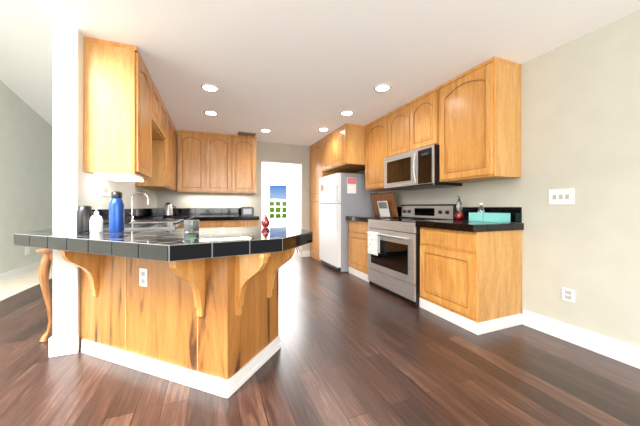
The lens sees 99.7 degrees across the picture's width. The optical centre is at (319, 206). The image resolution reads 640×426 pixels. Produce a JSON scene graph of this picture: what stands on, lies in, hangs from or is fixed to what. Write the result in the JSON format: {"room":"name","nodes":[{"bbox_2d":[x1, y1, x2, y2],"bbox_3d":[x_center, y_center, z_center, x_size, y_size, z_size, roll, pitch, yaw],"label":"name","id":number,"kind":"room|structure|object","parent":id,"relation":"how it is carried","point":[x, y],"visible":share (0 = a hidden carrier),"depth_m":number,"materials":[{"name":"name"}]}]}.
{"room":"kitchen","nodes":[
{"label":"kitchen","id":0,"kind":"room"},
{"bbox_2d":[0,80,52,273],"bbox_3d":[-3.787,-1.275,1.523,0.120,4.750,9.620,0,0,-22],"label":"wall","id":1,"kind":"structure","parent":0,"point":[26,167],"depth_m":4.42,"materials":[{"name":"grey paint"}]},
{"bbox_2d":[0,260,52,281],"bbox_3d":[-3.699,1.040,1.488,0.015,0.120,9.490,0,0,-22],"label":"baseboard","id":2,"kind":"structure","parent":1,"relation":"attached to","point":[16,272],"depth_m":4.33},
{"bbox_2d":[25,247,29,254],"bbox_3d":[-4.909,0.735,4.531,0.006,0.130,0.120,0,0,-22],"label":"electrical outlet","id":3,"kind":"object","parent":1,"relation":"attached to","point":[27,250],"visible":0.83,"depth_m":4.53,"materials":[{"name":"white plastic"}]},
{"bbox_2d":[0,0,52,126],"bbox_3d":[-2.950,-2.480,1.854,1.920,2.216,9.620,0,0,-22],"label":"ceiling","id":4,"kind":"structure","parent":0,"point":[26,51],"depth_m":3.55,"materials":[{"name":"paint"}]},
{"bbox_2d":[32,0,156,349],"bbox_3d":[-1.967,-1.275,2.179,0.147,4.750,9.500,0,0,-22],"label":"wall","id":5,"kind":"structure","parent":0,"point":[75,185],"depth_m":2.03,"materials":[{"name":"paint"}]},
{"bbox_2d":[49,334,78,357],"bbox_3d":[-2.808,1.030,4.292,0.171,0.140,4.931,0,0,-22],"label":"baseboard","id":6,"kind":"structure","parent":5,"relation":"attached to","point":[64,345],"depth_m":2.00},
{"bbox_2d":[102,182,107,196],"bbox_3d":[-2.031,-0.165,2.557,0.010,0.130,0.150,0,0,-22],"label":"outlet","id":7,"kind":"object","parent":5,"relation":"attached to","point":[104,189],"visible":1,"depth_m":2.54,"materials":[{"name":"white plastic"}]},
{"bbox_2d":[84,37,151,179],"bbox_3d":[-1.808,-0.814,2.474,0.361,1.072,0.588,0,0,-22],"label":"upper cabinet","id":8,"kind":"object","parent":5,"relation":"attached to","point":[117,109],"visible":1,"depth_m":2.21,"materials":[{"name":"brown wood"}]},
{"bbox_2d":[94,173,142,181],"bbox_3d":[-1.819,-0.266,2.474,0.241,0.020,0.500,0,0,-22],"label":"under-cabinet light","id":9,"kind":"object","parent":8,"relation":"attached to","point":[122,177],"visible":0.86,"depth_m":2.34,"materials":[{"name":"white plastic"}]},
{"bbox_2d":[136,109,175,190],"bbox_3d":[-2.460,-0.814,4.121,0.361,1.072,1.070,0,0,-22],"label":"upper cabinet","id":10,"kind":"object","parent":5,"relation":"attached to","point":[163,178],"visible":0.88,"depth_m":3.71,"materials":[{"name":"brown wood"}]},
{"bbox_2d":[151,78,165,140],"bbox_3d":[-2.090,-1.125,3.185,0.361,0.450,0.938,0,0,-22],"label":"upper cabinet","id":11,"kind":"object","parent":5,"relation":"attached to","point":[158,120],"visible":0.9,"depth_m":3.20,"materials":[{"name":"brown wood"}]},
{"bbox_2d":[157,134,309,256],"bbox_3d":[-1.353,-0.125,5.605,3.810,2.450,0.120,0,0,-22],"label":"wall","id":12,"kind":"structure","parent":0,"point":[268,152],"depth_m":5.58,"materials":[{"name":"paint"}]},
{"bbox_2d":[177,130,208,192],"bbox_3d":[-2.309,-0.806,4.962,0.527,1.088,0.368,0,0,-22],"label":"upper cabinet","id":13,"kind":"object","parent":12,"relation":"attached to","point":[192,146],"depth_m":4.79,"materials":[{"name":"brown wood"}]},
{"bbox_2d":[209,133,236,193],"bbox_3d":[-1.922,-0.806,5.116,0.590,1.088,0.368,0,0,-22],"label":"upper cabinet","id":14,"kind":"object","parent":12,"relation":"attached to","point":[213,163],"depth_m":4.98,"materials":[{"name":"brown wood"}]},
{"bbox_2d":[237,135,255,193],"bbox_3d":[-1.534,-0.806,5.269,0.527,1.088,0.368,0,0,-22],"label":"upper cabinet","id":15,"kind":"object","parent":12,"relation":"attached to","point":[246,145],"depth_m":5.13,"materials":[{"name":"brown wood"}]},
{"bbox_2d":[302,250,309,256],"bbox_3d":[-0.928,1.030,7.233,2.940,0.140,2.865,0,0,-22],"label":"baseboard","id":16,"kind":"structure","parent":12,"relation":"attached to","point":[306,253],"depth_m":5.94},
{"bbox_2d":[262,164,299,227],"bbox_3d":[-1.478,-0.125,8.621,3.200,2.450,0.120,0,0,-22],"label":"door","id":17,"kind":"structure","parent":0,"point":[289,175],"depth_m":8.73,"materials":[{"name":"white"}]},
{"bbox_2d":[268,184,287,219],"bbox_3d":[-1.347,-0.170,8.673,0.640,1.140,0.080,0,0,-22],"label":"window","id":18,"kind":"structure","parent":17,"relation":"in","point":[278,202],"depth_m":8.69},
{"bbox_2d":[0,246,639,425],"bbox_3d":[-1.094,1.150,3.170,6.500,0.100,10.700,0,0,-22],"label":"floor","id":19,"kind":"structure","parent":0,"point":[353,350],"depth_m":1.74,"materials":[{"name":"brown wood"}]},
{"bbox_2d":[0,263,52,300],"bbox_3d":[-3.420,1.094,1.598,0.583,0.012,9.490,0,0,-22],"label":"baseboard","id":20,"kind":"structure","parent":19,"relation":"on","point":[12,286],"depth_m":3.84,"materials":[{"name":"wood"}]},
{"bbox_2d":[36,248,52,341],"bbox_3d":[-2.367,0.724,2.655,0.204,0.768,0.960,0,0,-22],"label":"console table","id":21,"kind":"object","parent":19,"relation":"on","point":[44,267],"visible":0.31,"depth_m":2.21,"materials":[{"name":"brown wood"}]},
{"bbox_2d":[80,268,80,349],"bbox_3d":[-1.607,0.668,2.331,0.630,0.864,0.214,0,0,-22],"label":"base cabinet","id":22,"kind":"object","parent":19,"relation":"on","point":[80,268],"depth_m":2.08,"materials":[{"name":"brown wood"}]},
{"bbox_2d":[103,216,258,230],"bbox_3d":[-1.597,0.202,3.810,1.738,0.065,3.036,0,0,-22],"label":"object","id":23,"kind":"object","parent":22,"relation":"on","point":[149,222],"depth_m":4.37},
{"bbox_2d":[129,192,148,221],"bbox_3d":[-2.130,-0.006,3.166,0.200,0.350,0.104,0,0,-22],"label":"faucet","id":24,"kind":"object","parent":23,"relation":"on","point":[131,213],"visible":0.98,"depth_m":3.16,"materials":[{"name":"silver metal"}]},
{"bbox_2d":[163,202,175,216],"bbox_3d":[-2.591,0.044,4.653,0.209,0.250,0.160,0,0,-22],"label":"kettle","id":25,"kind":"object","parent":23,"relation":"on","point":[168,210],"visible":1,"depth_m":4.59,"materials":[{"name":"silver metal"}]},
{"bbox_2d":[241,207,252,215],"bbox_3d":[-1.409,0.082,5.215,0.220,0.174,0.145,0,0,-22],"label":"toaster","id":26,"kind":"object","parent":23,"relation":"on","point":[246,211],"visible":1,"depth_m":5.15,"materials":[{"name":"grey metal"}]},
{"bbox_2d":[14,226,312,397],"bbox_3d":[-1.130,0.643,2.052,2.000,0.914,1.653,0,0,-22],"label":"peninsula bar","id":27,"kind":"object","parent":19,"relation":"on","point":[198,310],"visible":1,"depth_m":1.74,"materials":[{"name":"brown wood"}]},
{"bbox_2d":[76,206,91,232],"bbox_3d":[-1.743,0.087,1.999,0.090,0.195,0.090,0,0,-22],"label":"canister","id":28,"kind":"object","parent":27,"relation":"on","point":[83,215],"visible":0.9,"depth_m":1.97,"materials":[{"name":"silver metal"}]},
{"bbox_2d":[90,207,102,232],"bbox_3d":[-1.649,0.093,1.993,0.076,0.185,0.076,0,0,-22],"label":"soap dispenser","id":29,"kind":"object","parent":27,"relation":"on","point":[96,221],"visible":1,"depth_m":1.97,"materials":[{"name":"white plastic"}]},
{"bbox_2d":[109,191,123,231],"bbox_3d":[-1.509,0.035,2.005,0.092,0.300,0.092,0,0,-22],"label":"water bottle","id":30,"kind":"object","parent":27,"relation":"on","point":[116,213],"visible":1,"depth_m":1.97,"materials":[{"name":"blue metal"}]},
{"bbox_2d":[184,220,198,232],"bbox_3d":[-0.934,0.140,1.964,0.104,0.090,0.104,0,0,-22],"label":"glass jar","id":31,"kind":"object","parent":27,"relation":"on","point":[191,226],"visible":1,"depth_m":1.92,"materials":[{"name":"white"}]},
{"bbox_2d":[262,199,268,226],"bbox_3d":[-0.502,0.055,2.490,0.072,0.260,0.072,0,0,-22],"label":"vase","id":32,"kind":"object","parent":27,"relation":"on","point":[265,221],"visible":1,"depth_m":2.47,"materials":[{"name":"red glass"}]},
{"bbox_2d":[310,138,354,261],"bbox_3d":[0.240,-0.125,5.770,0.722,2.450,0.740,0,0,-22],"label":"pantry cabinet","id":33,"kind":"object","parent":19,"relation":"on","point":[317,172],"visible":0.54,"depth_m":5.64,"materials":[{"name":"brown wood"}]},
{"bbox_2d":[319,173,376,271],"bbox_3d":[0.482,0.259,5.002,0.798,1.658,0.840,0,0,-22],"label":"refrigerator","id":34,"kind":"object","parent":19,"relation":"on","point":[342,196],"visible":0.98,"depth_m":4.63,"materials":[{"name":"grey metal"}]},
{"bbox_2d":[346,207,400,281],"bbox_3d":[0.859,0.551,4.302,0.652,1.098,0.692,0,0,-22],"label":"base cabinet","id":35,"kind":"object","parent":19,"relation":"on","point":[358,247],"visible":0.46,"depth_m":4.19,"materials":[{"name":"brown wood"}]},
{"bbox_2d":[377,201,389,216],"bbox_3d":[1.000,0.027,4.246,0.066,0.244,0.260,0,0,-22],"label":"card","id":36,"kind":"object","parent":35,"relation":"on","point":[383,208],"visible":0.96,"depth_m":4.23,"materials":[{"name":"white paper"}]},
{"bbox_2d":[371,192,397,216],"bbox_3d":[1.026,-0.039,4.353,0.100,0.376,0.620,0,0,-22],"label":"cutting board","id":37,"kind":"object","parent":35,"relation":"on","point":[389,197],"visible":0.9,"depth_m":4.22,"materials":[{"name":"brown wood"}]},
{"bbox_2d":[366,204,456,306],"bbox_3d":[1.129,0.532,3.512,0.731,1.135,0.964,0,0,-22],"label":"range","id":38,"kind":"object","parent":19,"relation":"on","point":[394,256],"visible":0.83,"depth_m":3.31,"materials":[{"name":"silver metal"}]},
{"bbox_2d":[415,207,523,334],"bbox_3d":[1.477,0.551,2.741,0.652,1.098,0.714,0,0,-22],"label":"base cabinet","id":39,"kind":"object","parent":19,"relation":"on","point":[470,276],"visible":0.88,"depth_m":2.48,"materials":[{"name":"brown wood"}]},
{"bbox_2d":[455,196,463,219],"bbox_3d":[1.582,0.012,3.068,0.094,0.274,0.094,0,0,-22],"label":"soap pump","id":40,"kind":"object","parent":39,"relation":"on","point":[459,214],"visible":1,"depth_m":3.04,"materials":[{"name":"red glass"}]},
{"bbox_2d":[469,213,482,221],"bbox_3d":[1.668,0.104,2.795,0.160,0.090,0.160,0,0,-22],"label":"caddy","id":41,"kind":"object","parent":39,"relation":"on","point":[476,217],"visible":0.69,"depth_m":2.76,"materials":[{"name":"teal plastic"}]},
{"bbox_2d":[477,203,484,212],"bbox_3d":[1.668,0.050,2.795,0.066,0.185,0.066,0,0,-22],"label":"glass bottle","id":42,"kind":"object","parent":41,"relation":"in","point":[481,209],"visible":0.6,"depth_m":2.78,"materials":[{"name":"clear glass"}]},
{"bbox_2d":[56,0,639,165],"bbox_3d":[-0.096,-1.400,3.565,4.353,0.100,10.700,0,0,-22],"label":"ceiling","id":43,"kind":"structure","parent":0,"point":[296,72],"depth_m":2.27,"materials":[{"name":"paint"}]},
{"bbox_2d":[201,84,218,91],"bbox_3d":[-1.242,-1.343,3.047,0.196,0.011,0.196,0,0,-22],"label":"recessed light","id":44,"kind":"object","parent":43,"relation":"in","point":[211,87],"visible":0.98,"depth_m":3.02,"materials":[{"name":"white"}]},
{"bbox_2d":[204,110,217,114],"bbox_3d":[-1.557,-1.343,3.858,0.196,0.011,0.196,0,0,-22],"label":"recessed light","id":45,"kind":"object","parent":43,"relation":"in","point":[209,112],"visible":1,"depth_m":3.82,"materials":[{"name":"white"}]},
{"bbox_2d":[237,131,256,136],"bbox_3d":[-1.353,-1.343,4.993,0.320,0.011,0.240,0,0,-22],"label":"ceiling vent","id":46,"kind":"object","parent":43,"relation":"in","point":[247,134],"visible":1,"depth_m":4.98,"materials":[{"name":"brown metal"}]},
{"bbox_2d":[260,128,270,131],"bbox_3d":[-0.956,-1.343,4.734,0.196,0.011,0.196,0,0,-22],"label":"recessed light","id":47,"kind":"object","parent":43,"relation":"in","point":[265,130],"visible":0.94,"depth_m":4.72,"materials":[{"name":"white"}]},
{"bbox_2d":[318,127,328,130],"bbox_3d":[0.062,-1.343,4.673,0.196,0.011,0.196,0,0,-22],"label":"recessed light","id":48,"kind":"object","parent":43,"relation":"in","point":[323,129],"visible":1,"depth_m":4.66,"materials":[{"name":"white"}]},
{"bbox_2d":[340,110,353,114],"bbox_3d":[0.386,-1.343,3.857,0.196,0.011,0.196,0,0,-22],"label":"recessed light","id":49,"kind":"object","parent":43,"relation":"in","point":[347,112],"visible":0.98,"depth_m":3.82,"materials":[{"name":"white"}]},
{"bbox_2d":[374,84,390,91],"bbox_3d":[0.706,-1.343,3.048,0.196,0.011,0.196,0,0,-22],"label":"recessed light","id":50,"kind":"object","parent":43,"relation":"in","point":[381,87],"visible":0.98,"depth_m":3.02,"materials":[{"name":"white"}]},
{"bbox_2d":[355,10,639,347],"bbox_3d":[1.882,-0.125,2.772,0.120,2.450,7.770,0,0,-22],"label":"wall","id":51,"kind":"structure","parent":0,"point":[580,115],"depth_m":2.14,"materials":[{"name":"paint"}]},
{"bbox_2d":[322,123,364,172],"bbox_3d":[0.564,-1.025,4.950,0.722,0.650,1.020,0,0,-22],"label":"upper cabinet","id":52,"kind":"object","parent":51,"relation":"attached to","point":[343,148],"visible":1,"depth_m":4.50,"materials":[{"name":"brown wood"}]},
{"bbox_2d":[365,114,387,190],"bbox_3d":[1.030,-0.814,4.246,0.375,1.072,0.629,0,0,-22],"label":"upper cabinet","id":53,"kind":"object","parent":51,"relation":"attached to","point":[376,142],"visible":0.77,"depth_m":4.17,"materials":[{"name":"brown wood"}]},
{"bbox_2d":[388,86,439,156],"bbox_3d":[1.319,-1.025,3.516,0.375,0.650,0.936,0,0,-22],"label":"upper cabinet","id":54,"kind":"object","parent":51,"relation":"attached to","point":[414,124],"visible":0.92,"depth_m":3.35,"materials":[{"name":"brown wood"}]},
{"bbox_2d":[383,144,461,190],"bbox_3d":[1.268,-0.471,3.496,0.484,0.452,0.928,0,0,-22],"label":"over-the-range microwave","id":55,"kind":"object","parent":54,"relation":"attached to","point":[417,169],"visible":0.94,"depth_m":3.26,"materials":[{"name":"silver metal"}]},
{"bbox_2d":[439,56,520,182],"bbox_3d":[1.610,-0.814,2.781,0.375,1.072,0.641,0,0,-22],"label":"upper cabinet","id":56,"kind":"object","parent":51,"relation":"attached to","point":[480,122],"visible":1,"depth_m":2.54,"materials":[{"name":"brown wood"}]},
{"bbox_2d":[549,188,573,204],"bbox_3d":[2.014,-0.085,2.257,0.011,0.130,0.175,0,0,-22],"label":"switch plate","id":57,"kind":"object","parent":51,"relation":"attached to","point":[561,196],"visible":1,"depth_m":2.25,"materials":[{"name":"white plastic"}]},
{"bbox_2d":[562,287,574,302],"bbox_3d":[2.034,0.720,2.212,0.008,0.100,0.085,0,0,-22],"label":"electrical outlet","id":58,"kind":"object","parent":51,"relation":"attached to","point":[568,294],"visible":1,"depth_m":2.21,"materials":[{"name":"white plastic"}]},
{"bbox_2d":[522,309,639,368],"bbox_3d":[2.574,1.030,0.832,0.019,0.140,3.652,0,0,-22],"label":"baseboard","id":59,"kind":"structure","parent":51,"relation":"attached to","point":[623,352],"depth_m":2.10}
]}

